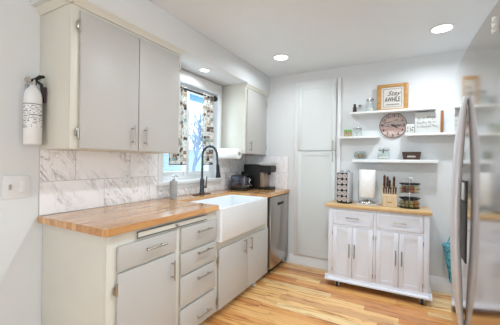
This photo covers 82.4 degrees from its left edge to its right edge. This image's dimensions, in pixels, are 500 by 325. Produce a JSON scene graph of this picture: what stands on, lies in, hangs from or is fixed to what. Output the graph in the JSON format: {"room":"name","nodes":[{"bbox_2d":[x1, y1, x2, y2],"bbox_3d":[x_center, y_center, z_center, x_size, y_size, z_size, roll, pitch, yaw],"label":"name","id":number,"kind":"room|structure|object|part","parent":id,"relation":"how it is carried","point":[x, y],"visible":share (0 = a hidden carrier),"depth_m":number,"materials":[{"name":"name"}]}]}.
{"room":"kitchen","nodes":[
{"label":"kitchen","id":0,"kind":"room"},
{"bbox_2d":[0,0,245,324],"bbox_3d":[-1.662,0.049,1.114,0.169,2.357,6.407,1,0,29],"label":"wall","id":1,"kind":"structure","parent":0,"point":[20,23],"depth_m":1.67,"materials":[{"name":"paint"}]},
{"bbox_2d":[2,175,29,198],"bbox_3d":[-1.301,0.137,1.597,0.019,0.127,0.130,1,0,29],"label":"light switch","id":2,"kind":"object","parent":1,"relation":"attached to","point":[13,187],"visible":1,"depth_m":1.59,"materials":[{"name":"white plastic"}]},
{"bbox_2d":[23,75,46,144],"bbox_3d":[-1.226,-0.302,1.607,0.110,0.402,0.103,1,0,-12],"label":"fire extinguisher","id":3,"kind":"object","parent":1,"relation":"attached to","point":[33,98],"visible":1,"depth_m":1.58,"materials":[{"name":"white metal"}]},
{"bbox_2d":[23,103,41,126],"bbox_3d":[-1.206,-0.259,1.582,0.087,0.134,0.037,1,0,-31],"label":"print","id":4,"kind":"object","parent":3,"relation":"attached to","point":[32,112],"depth_m":1.57,"materials":[{"name":"black"}]},
{"bbox_3d":[-1.206,-0.474,1.617,0.022,0.057,0.081,1,0,17],"label":"lever","id":5,"kind":"part","parent":3,"relation":"part of","materials":[{"name":"black plastic"}]},
{"bbox_2d":[35,0,183,153],"bbox_3d":[-0.889,-0.488,1.968,0.368,0.826,0.884,1,0,29],"label":"upper cabinet","id":6,"kind":"object","parent":1,"relation":"attached to","point":[112,84],"visible":1,"depth_m":1.70,"materials":[{"name":"beige paint"}]},
{"bbox_3d":[-0.847,-0.459,1.750,0.018,0.763,0.391,1,0,29],"label":"door","id":7,"kind":"part","parent":6,"relation":"part of","materials":[{"name":"grey paint"}]},
{"bbox_3d":[-0.893,-0.882,1.972,0.347,0.039,0.884,1,0,29],"label":"crown molding","id":8,"kind":"part","parent":6,"relation":"part of","materials":[{"name":"beige paint"}]},
{"bbox_3d":[-0.760,-0.178,1.865,0.034,0.128,0.011,1,0,29],"label":"handle","id":9,"kind":"part","parent":6,"relation":"part of","materials":[{"name":"silver metal"}]},
{"bbox_3d":[-0.711,-0.177,1.955,0.034,0.128,0.011,1,0,29],"label":"handle","id":10,"kind":"part","parent":6,"relation":"part of","materials":[{"name":"silver metal"}]},
{"bbox_3d":[-0.659,-0.458,2.093,0.018,0.763,0.380,1,0,29],"label":"door","id":11,"kind":"part","parent":6,"relation":"part of","materials":[{"name":"grey paint"}]},
{"bbox_2d":[123,171,130,186],"bbox_3d":[-0.956,0.128,2.220,0.009,0.127,0.070,1,0,29],"label":"wall outlet","id":12,"kind":"object","parent":1,"relation":"attached to","point":[126,174],"visible":1,"depth_m":2.22,"materials":[{"name":"white plastic"}]},
{"bbox_2d":[157,70,221,189],"bbox_3d":[-0.622,-0.322,2.946,0.164,1.136,0.967,1,0,29],"label":"window","id":13,"kind":"structure","parent":1,"relation":"in","point":[186,178],"depth_m":2.95,"materials":[{"name":"white paint"}]},
{"bbox_3d":[-0.765,-0.318,2.809,0.032,0.915,0.410,1,0,29],"label":"sash","id":14,"kind":"part","parent":13,"relation":"part of","materials":[{"name":"white plastic"}]},
{"bbox_3d":[-0.665,-0.317,2.965,0.070,0.985,0.840,1,0,29],"label":"frame","id":15,"kind":"part","parent":13,"relation":"part of","materials":[{"name":"white plastic"}]},
{"bbox_3d":[-0.616,0.211,2.941,0.134,0.072,0.967,1,0,29],"label":"sill","id":16,"kind":"part","parent":13,"relation":"part of","materials":[{"name":"white paint"}]},
{"bbox_3d":[-0.562,-0.316,3.114,0.032,0.915,0.420,1,0,29],"label":"sash","id":17,"kind":"part","parent":13,"relation":"part of","materials":[{"name":"white plastic"}]},
{"bbox_2d":[180,86,217,101],"bbox_3d":[-0.551,-0.697,2.836,0.081,0.064,0.719,1,0,29],"label":"curtain rod","id":18,"kind":"object","parent":13,"relation":"attached to","point":[214,98],"visible":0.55,"depth_m":2.91,"materials":[{"name":"black metal"}]},
{"bbox_2d":[169,85,186,164],"bbox_3d":[-0.664,-0.348,2.625,0.048,0.740,0.234,1,0,25],"label":"curtain","id":19,"kind":"object","parent":18,"relation":"hanging from","point":[174,159],"visible":0.52,"depth_m":2.66,"materials":[{"name":"fabric"}]},
{"bbox_2d":[202,93,213,164],"bbox_3d":[-0.451,-0.346,3.011,0.051,0.740,0.178,1,0,24],"label":"curtain","id":20,"kind":"object","parent":18,"relation":"hanging from","point":[207,123],"visible":0.92,"depth_m":3.02,"materials":[{"name":"fabric"}]},
{"bbox_2d":[190,93,202,103],"bbox_3d":[-0.934,-0.969,3.224,0.590,0.200,6.000,1,0,29],"label":"eave","id":21,"kind":"object","parent":1,"relation":"attached to","point":[195,98],"depth_m":4.02},
{"bbox_2d":[221,83,268,154],"bbox_3d":[-0.037,-0.498,3.523,0.368,0.792,0.560,1,0,29],"label":"upper cabinet","id":22,"kind":"object","parent":1,"relation":"attached to","point":[244,106],"visible":1,"depth_m":3.31,"materials":[{"name":"beige paint"}]},
{"bbox_3d":[0.070,-0.496,3.465,0.019,0.791,0.560,1,0,29],"label":"frame","id":23,"kind":"part","parent":22,"relation":"part of","materials":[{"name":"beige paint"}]},
{"bbox_3d":[0.085,-0.469,3.453,0.018,0.729,0.495,1,0,29],"label":"door","id":24,"kind":"part","parent":22,"relation":"part of","materials":[{"name":"grey paint"}]},
{"bbox_3d":[0.096,-0.872,3.452,0.034,0.039,0.560,1,0,29],"label":"crown molding","id":25,"kind":"part","parent":22,"relation":"part of","materials":[{"name":"beige paint"}]},
{"bbox_3d":[-0.224,-0.102,3.243,0.314,0.059,0.106,1,0,29],"label":"paper towel holder","id":26,"kind":"object","parent":22,"relation":"attached to","visible":0},
{"bbox_2d":[217,148,241,158],"bbox_3d":[-0.234,-0.102,3.223,0.266,0.115,0.115,1,0,29],"label":"paper towel roll","id":27,"kind":"object","parent":26,"relation":"hanging from","point":[224,153],"visible":0.94,"depth_m":3.18,"materials":[{"name":"white paper"}]},
{"bbox_2d":[30,0,269,93],"bbox_3d":[-0.503,-1.008,2.682,0.345,0.219,2.552,1,0,29],"label":"soffit","id":28,"kind":"structure","parent":0,"point":[199,51],"depth_m":2.39,"materials":[{"name":"paint"}]},
{"bbox_2d":[198,68,210,71],"bbox_3d":[-0.439,-0.893,2.763,0.120,0.010,0.120,1,0,29],"label":"recessed light","id":29,"kind":"object","parent":28,"relation":"attached to","point":[199,69],"visible":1,"depth_m":2.75,"materials":[{"name":"white plastic"}]},
{"bbox_2d":[149,0,498,76],"bbox_3d":[0.878,-1.128,-0.271,6.000,0.080,6.607,1,0,29],"label":"ceiling","id":30,"kind":"structure","parent":0,"point":[316,35],"depth_m":2.33,"materials":[{"name":"paint"}]},
{"bbox_2d":[273,54,288,60],"bbox_3d":[0.326,-1.102,2.997,0.176,0.010,0.176,1,0,29],"label":"recessed light","id":31,"kind":"object","parent":30,"relation":"in","point":[280,57],"visible":1,"depth_m":2.99,"materials":[{"name":"white plastic"}]},
{"bbox_2d":[429,23,454,32],"bbox_3d":[1.551,-1.081,2.308,0.176,0.010,0.176,1,0,29],"label":"recessed light","id":32,"kind":"object","parent":30,"relation":"in","point":[441,28],"visible":1,"depth_m":2.30,"materials":[{"name":"white plastic"}]},
{"bbox_2d":[199,261,451,324],"bbox_3d":[0.843,1.309,-0.262,6.000,0.080,6.607,1,0,29],"label":"floor","id":33,"kind":"structure","parent":0,"point":[289,293],"depth_m":2.53,"materials":[{"name":"brown wood"}]},
{"bbox_2d":[41,211,216,324],"bbox_3d":[-0.739,0.801,1.972,0.658,0.874,0.940,1,0,29],"label":"base cabinet","id":34,"kind":"object","parent":33,"relation":"on","point":[165,273],"visible":0.93,"depth_m":1.64,"materials":[{"name":"beige paint"}]},
{"bbox_3d":[-0.586,0.866,1.657,0.018,0.576,0.424,1,0,29],"label":"door","id":35,"kind":"part","parent":34,"relation":"part of","materials":[{"name":"grey paint"}]},
{"bbox_3d":[-0.581,0.500,1.656,0.018,0.128,0.424,1,0,29],"label":"drawer","id":36,"kind":"part","parent":34,"relation":"part of","materials":[{"name":"grey paint"}]},
{"bbox_3d":[-0.546,0.490,1.666,0.034,0.011,0.155,1,0,29],"label":"handle","id":37,"kind":"part","parent":34,"relation":"part of","materials":[{"name":"silver metal"}]},
{"bbox_3d":[-0.504,0.770,1.843,0.020,0.804,0.940,1,0,29],"label":"frame","id":38,"kind":"part","parent":34,"relation":"part of","materials":[{"name":"beige paint"}]},
{"bbox_2d":[37,189,289,237],"bbox_3d":[-0.380,0.346,2.628,0.634,0.038,2.498,1,0,29],"label":"countertop","id":39,"kind":"structure","parent":34,"relation":"on","point":[108,221],"depth_m":1.80,"materials":[{"name":"brown wood"}]},
{"bbox_2d":[170,175,177,198],"bbox_3d":[-0.677,0.218,2.528,0.066,0.211,0.066,1,0,29],"label":"soap dispenser","id":40,"kind":"object","parent":39,"relation":"on","point":[173,184],"visible":1,"depth_m":2.50,"materials":[{"name":"white plastic"}]},
{"bbox_2d":[170,181,176,198],"bbox_3d":[-0.677,0.240,2.528,0.066,0.166,0.066,1,0,29],"label":"bottle","id":41,"kind":"object","parent":40,"relation":"attached to","point":[173,184],"depth_m":2.50,"materials":[{"name":"white plastic"}]},
{"bbox_2d":[193,145,220,195],"bbox_3d":[-0.399,0.076,2.849,0.252,0.500,0.236,1,0,29],"label":"kitchen faucet","id":42,"kind":"object","parent":39,"relation":"on","point":[202,186],"visible":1,"depth_m":2.88,"materials":[{"name":"black metal"}]},
{"bbox_2d":[190,194,266,242],"bbox_3d":[-0.220,0.489,2.698,0.454,0.268,0.849,1,0,29],"label":"farmhouse sink","id":43,"kind":"object","parent":39,"relation":"in","point":[236,215],"visible":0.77,"depth_m":2.57,"materials":[{"name":"white ceramic"}]},
{"bbox_2d":[230,174,252,190],"bbox_3d":[-0.093,0.237,3.444,0.224,0.176,0.234,1,0,21],"label":"toaster","id":44,"kind":"object","parent":39,"relation":"on","point":[238,182],"visible":1,"depth_m":3.35,"materials":[{"name":"grey metal"}]},
{"bbox_2d":[244,162,275,189],"bbox_3d":[0.127,0.164,3.599,0.375,0.334,0.195,1,0,29],"label":"coffee maker","id":45,"kind":"object","parent":39,"relation":"on","point":[260,172],"visible":0.96,"depth_m":3.51,"materials":[{"name":"black plastic"}]},
{"bbox_3d":[0.184,0.212,3.568,0.049,0.181,0.163,1,0,29],"label":"panel","id":46,"kind":"part","parent":45,"relation":"part of","materials":[{"name":"beige plastic"}]},
{"bbox_3d":[0.208,0.018,3.555,0.195,0.038,0.175,1,0,29],"label":"lid","id":47,"kind":"part","parent":45,"relation":"part of","materials":[{"name":"grey plastic"}]},
{"bbox_2d":[260,186,274,189],"bbox_3d":[0.218,0.317,3.548,0.147,0.032,0.165,1,0,29],"label":"drip tray","id":48,"kind":"object","parent":45,"relation":"on","point":[261,187],"depth_m":3.49,"materials":[{"name":"black plastic"}]},
{"bbox_3d":[-0.480,0.678,1.792,0.034,0.125,0.011,1,0,29],"label":"handle","id":49,"kind":"part","parent":34,"relation":"part of","materials":[{"name":"silver metal"}]},
{"bbox_3d":[-0.370,1.068,2.057,0.018,0.171,0.394,1,0,29],"label":"drawer","id":50,"kind":"part","parent":34,"relation":"part of","materials":[{"name":"grey paint"}]},
{"bbox_3d":[-0.367,0.863,2.056,0.018,0.199,0.394,1,0,29],"label":"drawer","id":51,"kind":"part","parent":34,"relation":"part of","materials":[{"name":"grey paint"}]},
{"bbox_3d":[-0.365,0.677,2.056,0.018,0.136,0.394,1,0,29],"label":"drawer","id":52,"kind":"part","parent":34,"relation":"part of","materials":[{"name":"grey paint"}]},
{"bbox_3d":[-0.362,0.514,2.055,0.018,0.154,0.394,1,0,29],"label":"drawer","id":53,"kind":"part","parent":34,"relation":"part of","materials":[{"name":"grey paint"}]},
{"bbox_3d":[-0.334,1.094,2.071,0.034,0.011,0.165,1,0,29],"label":"handle","id":54,"kind":"part","parent":34,"relation":"part of","materials":[{"name":"silver metal"}]},
{"bbox_3d":[-0.330,0.816,2.070,0.034,0.011,0.165,1,0,29],"label":"handle","id":55,"kind":"part","parent":34,"relation":"part of","materials":[{"name":"silver metal"}]},
{"bbox_3d":[-0.327,0.638,2.070,0.034,0.011,0.165,1,0,29],"label":"handle","id":56,"kind":"part","parent":34,"relation":"part of","materials":[{"name":"silver metal"}]},
{"bbox_2d":[207,198,267,317],"bbox_3d":[-0.286,0.806,2.800,0.658,0.872,0.948,1,0,29],"label":"base cabinet","id":57,"kind":"object","parent":33,"relation":"on","point":[242,259],"visible":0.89,"depth_m":2.54,"materials":[{"name":"beige paint"}]},
{"bbox_3d":[-0.141,0.934,2.473,0.018,0.483,0.466,1,0,29],"label":"door","id":58,"kind":"part","parent":57,"relation":"part of","materials":[{"name":"grey paint"}]},
{"bbox_3d":[0.079,0.935,2.873,0.018,0.483,0.438,1,0,29],"label":"door","id":59,"kind":"part","parent":57,"relation":"part of","materials":[{"name":"grey paint"}]},
{"bbox_2d":[263,193,288,275],"bbox_3d":[0.094,0.810,3.466,0.592,0.870,0.555,1,0,29],"label":"dishwasher","id":60,"kind":"object","parent":33,"relation":"on","point":[277,208],"visible":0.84,"depth_m":3.25,"materials":[{"name":"silver metal"}]},
{"bbox_2d":[325,200,432,304],"bbox_3d":[1.271,0.848,2.883,0.946,0.832,0.392,1,0,29],"label":"kitchen cart","id":61,"kind":"object","parent":33,"relation":"on","point":[378,247],"visible":1,"depth_m":2.71,"materials":[{"name":"white paint"}]},
{"bbox_3d":[0.932,0.901,2.892,0.190,0.503,0.022,1,0,29],"label":"door","id":62,"kind":"part","parent":61,"relation":"part of","materials":[{"name":"white paint"}]},
{"bbox_2d":[337,171,352,203],"bbox_3d":[1.013,0.257,3.048,0.156,0.343,0.156,1,0,43],"label":"pod carousel","id":63,"kind":"object","parent":61,"relation":"on","point":[349,179],"visible":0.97,"depth_m":3.00,"materials":[{"name":"silver plastic"}]},
{"bbox_3d":[1.022,0.552,2.844,0.382,0.145,0.022,1,0,29],"label":"drawer","id":64,"kind":"part","parent":61,"relation":"part of","materials":[{"name":"white paint"}]},
{"bbox_3d":[1.101,0.904,2.799,0.190,0.503,0.022,1,0,29],"label":"door","id":65,"kind":"part","parent":61,"relation":"part of","materials":[{"name":"white paint"}]},
{"bbox_2d":[355,202,376,205],"bbox_3d":[1.200,0.426,2.934,0.209,0.010,0.169,1,0,29],"label":"mat","id":66,"kind":"object","parent":61,"relation":"on","point":[375,204],"visible":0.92,"depth_m":2.87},
{"bbox_2d":[358,169,374,204],"bbox_3d":[1.204,0.245,2.943,0.166,0.352,0.160,1,0,29],"label":"towel stand","id":67,"kind":"object","parent":66,"relation":"on","point":[365,201],"visible":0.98,"depth_m":2.90,"materials":[{"name":"silver metal"}]},
{"bbox_2d":[359,170,375,197],"bbox_3d":[1.207,0.214,2.942,0.155,0.278,0.155,1,0,29],"label":"paper towel roll","id":68,"kind":"object","parent":67,"relation":"on","point":[367,178],"visible":1,"depth_m":2.88,"materials":[{"name":"white paper"}]},
{"bbox_3d":[1.292,0.907,2.695,0.192,0.503,0.022,1,0,29],"label":"door","id":69,"kind":"part","parent":61,"relation":"part of","materials":[{"name":"white paint"}]},
{"bbox_2d":[382,184,396,206],"bbox_3d":[1.379,0.327,2.825,0.128,0.215,0.108,1,0,23],"label":"knife block","id":70,"kind":"object","parent":61,"relation":"on","point":[388,200],"visible":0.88,"depth_m":2.79,"materials":[{"name":"brown wood"}]},
{"bbox_2d":[383,174,385,186],"bbox_3d":[1.342,0.186,2.851,0.024,0.136,0.046,1,0,23],"label":"kitchen knife","id":71,"kind":"object","parent":70,"relation":"in","point":[384,176],"visible":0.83,"depth_m":2.84,"materials":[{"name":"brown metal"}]},
{"bbox_3d":[1.382,0.558,2.647,0.388,0.145,0.022,1,0,29],"label":"drawer","id":72,"kind":"part","parent":61,"relation":"part of","materials":[{"name":"white paint"}]},
{"bbox_2d":[399,177,420,208],"bbox_3d":[1.536,0.289,2.750,0.184,0.295,0.184,1,0,29],"label":"spice rack","id":73,"kind":"object","parent":61,"relation":"on","point":[409,181],"visible":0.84,"depth_m":2.72,"materials":[{"name":"black metal"}]},
{"bbox_3d":[1.536,0.298,2.750,0.023,0.258,0.024,1,0,29],"label":"post","id":74,"kind":"part","parent":73,"relation":"part of","materials":[{"name":"silver metal"}]},
{"bbox_3d":[1.463,0.910,2.601,0.192,0.503,0.022,1,0,29],"label":"door","id":75,"kind":"part","parent":61,"relation":"part of","materials":[{"name":"white paint"}]},
{"bbox_2d":[450,0,499,324],"bbox_3d":[1.254,0.387,1.046,0.862,1.766,0.910,1,0,29],"label":"refrigerator","id":76,"kind":"object","parent":33,"relation":"on","point":[475,180],"visible":1,"depth_m":1.06,"materials":[{"name":"grey metal"}]},
{"bbox_3d":[0.904,0.217,1.238,0.059,1.004,0.038,1,0,29],"label":"handle","id":77,"kind":"part","parent":76,"relation":"part of","materials":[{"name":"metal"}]},
{"bbox_3d":[0.981,0.128,1.331,0.005,0.075,0.215,1,0,29],"label":"control panel","id":78,"kind":"part","parent":76,"relation":"part of","materials":[{"name":"grey plastic"}]},
{"bbox_2d":[491,16,496,34],"bbox_3d":[0.757,-0.425,0.886,0.011,0.054,0.027,1,0,29],"label":"magnet","id":79,"kind":"object","parent":76,"relation":"attached to","point":[494,19],"visible":1,"depth_m":0.88},
{"bbox_2d":[246,49,466,277],"bbox_3d":[1.245,0.084,3.227,3.240,2.357,0.109,1,0,29],"label":"wall","id":80,"kind":"structure","parent":0,"point":[431,78],"depth_m":3.06,"materials":[{"name":"paint"}]},
{"bbox_2d":[266,96,267,154],"bbox_3d":[0.081,-0.497,3.796,0.315,0.792,0.031,1,0,29],"label":"trim","id":81,"kind":"structure","parent":80,"relation":"attached to","point":[267,96],"depth_m":3.72,"materials":[{"name":"paint"}]},
{"bbox_2d":[293,78,336,260],"bbox_3d":[0.772,0.083,3.427,0.499,2.128,0.012,1,0,29],"label":"trim","id":82,"kind":"structure","parent":80,"relation":"attached to","point":[332,79],"depth_m":3.53,"materials":[{"name":"white paint"}]},
{"bbox_2d":[295,82,336,258],"bbox_3d":[0.770,0.095,3.389,0.465,2.050,0.054,1,0,29],"label":"pantry cabinet","id":83,"kind":"object","parent":80,"relation":"attached to","point":[316,102],"visible":0.95,"depth_m":3.40,"materials":[{"name":"white paint"}]},
{"bbox_3d":[0.776,0.494,3.403,0.456,1.253,0.022,1,0,29],"label":"door","id":84,"kind":"part","parent":83,"relation":"part of","materials":[{"name":"white paint"}]},
{"bbox_3d":[0.791,-0.537,3.400,0.456,0.785,0.022,1,0,29],"label":"door","id":85,"kind":"part","parent":83,"relation":"part of","materials":[{"name":"white paint"}]},
{"bbox_2d":[336,77,341,199],"bbox_3d":[1.019,0.087,3.286,0.037,2.128,0.022,1,0,29],"label":"trim","id":86,"kind":"structure","parent":80,"relation":"attached to","point":[339,78],"depth_m":3.27,"materials":[{"name":"white paint"}]},
{"bbox_2d":[338,136,379,139],"bbox_3d":[1.192,-0.272,3.122,0.410,0.022,0.144,1,0,29],"label":"wall shelf","id":87,"kind":"object","parent":80,"relation":"attached to","point":[344,137],"visible":1,"depth_m":3.08,"materials":[{"name":"white paint"}]},
{"bbox_2d":[289,254,451,293],"bbox_3d":[1.512,1.196,3.014,2.335,0.142,0.016,1,0,29],"label":"baseboard","id":88,"kind":"structure","parent":80,"relation":"attached to","point":[295,259],"depth_m":3.34,"materials":[{"name":"white paint"}]},
{"bbox_2d":[379,113,406,137],"bbox_3d":[1.510,-0.392,3.016,0.262,0.262,0.023,1,0,29],"label":"wall clock","id":89,"kind":"object","parent":80,"relation":"attached to","point":[393,125],"visible":0.98,"depth_m":3.01,"materials":[{"name":"brown wood"}]},
{"bbox_2d":[350,107,435,115],"bbox_3d":[1.465,-0.528,2.974,0.788,0.022,0.144,1,0,29],"label":"wall shelf","id":90,"kind":"object","parent":80,"relation":"attached to","point":[423,109],"visible":0.91,"depth_m":2.93,"materials":[{"name":"white paint"}]},
{"bbox_2d":[366,98,373,110],"bbox_3d":[1.287,-0.613,3.067,0.076,0.140,0.076,1,0,29],"label":"glass jar","id":91,"kind":"object","parent":90,"relation":"on","point":[368,99],"visible":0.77,"depth_m":3.04,"materials":[{"name":"white"}]},
{"bbox_2d":[377,82,408,109],"bbox_3d":[1.491,-0.680,2.990,0.294,0.282,0.024,1,0,29],"label":"framed sign","id":92,"kind":"object","parent":90,"relation":"on","point":[389,96],"visible":0.95,"depth_m":2.98,"materials":[{"name":"brown wood"}]},
{"bbox_3d":[1.493,-0.678,2.993,0.214,0.237,0.010,1,0,29],"label":"panel","id":93,"kind":"part","parent":92,"relation":"part of","materials":[{"name":"white paper"}]},
{"bbox_2d":[352,159,438,162],"bbox_3d":[1.482,-0.014,2.963,0.784,0.032,0.144,1,0,29],"label":"wall shelf","id":94,"kind":"object","parent":80,"relation":"attached to","point":[353,160],"visible":1,"depth_m":2.90,"materials":[{"name":"white paint"}]},
{"bbox_2d":[378,148,389,158],"bbox_3d":[1.403,-0.092,2.998,0.112,0.120,0.118,1,0,29],"label":"jar","id":95,"kind":"object","parent":94,"relation":"on","point":[383,150],"visible":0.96,"depth_m":2.97,"materials":[{"name":"clear glass"}]},
{"bbox_2d":[402,152,420,159],"bbox_3d":[1.627,-0.067,2.879,0.168,0.078,0.092,1,0,29],"label":"box","id":96,"kind":"object","parent":94,"relation":"on","point":[406,155],"visible":1,"depth_m":2.84,"materials":[{"name":"brown wood"}]},
{"bbox_2d":[405,132,453,136],"bbox_3d":[1.867,-0.273,2.753,0.645,0.022,0.144,1,0,29],"label":"wall shelf","id":97,"kind":"object","parent":80,"relation":"attached to","point":[441,133],"visible":0.56,"depth_m":2.77,"materials":[{"name":"white paint"}]},
{"bbox_2d":[406,124,413,133],"bbox_3d":[1.609,-0.336,2.869,0.074,0.096,0.037,1,0,29],"label":"block","id":98,"kind":"object","parent":97,"relation":"on","point":[409,127],"visible":1,"depth_m":2.86,"materials":[{"name":"white"}]},
{"bbox_2d":[415,110,443,132],"bbox_3d":[1.766,-0.395,2.821,0.239,0.218,0.052,1,0,29],"label":"board","id":99,"kind":"object","parent":97,"relation":"on","point":[425,122],"visible":0.94,"depth_m":2.80,"materials":[{"name":"white wood"}]},
{"bbox_2d":[442,237,451,282],"bbox_3d":[1.923,0.903,2.731,0.149,0.486,0.122,1,0,29],"label":"hanging bag","id":100,"kind":"object","parent":80,"relation":"hanging from","point":[446,246],"visible":0.31,"depth_m":2.71,"materials":[{"name":"teal fabric"}]},
{"label":"outside","id":101,"kind":"structure","parent":0,"visible":0},
{"bbox_3d":[-5.195,1.555,7.254,11.800,0.100,14.000,1,0,29],"label":"ground","id":102,"kind":"structure","parent":101,"visible":0},
{"bbox_2d":[163,129,204,171],"bbox_3d":[-3.929,-0.121,12.953,3.100,3.250,7.200,1,0,29],"label":"house","id":103,"kind":"structure","parent":102,"relation":"on","point":[166,167],"depth_m":12.78,"materials":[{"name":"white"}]},
{"bbox_2d":[189,112,202,170],"bbox_3d":[-1.757,-0.124,10.297,1.383,3.437,2.005,1,0,-30],"label":"bare tree","id":104,"kind":"object","parent":102,"relation":"on","point":[198,137],"visible":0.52,"depth_m":10.04,"materials":[{"name":"blue plant"}]}
]}

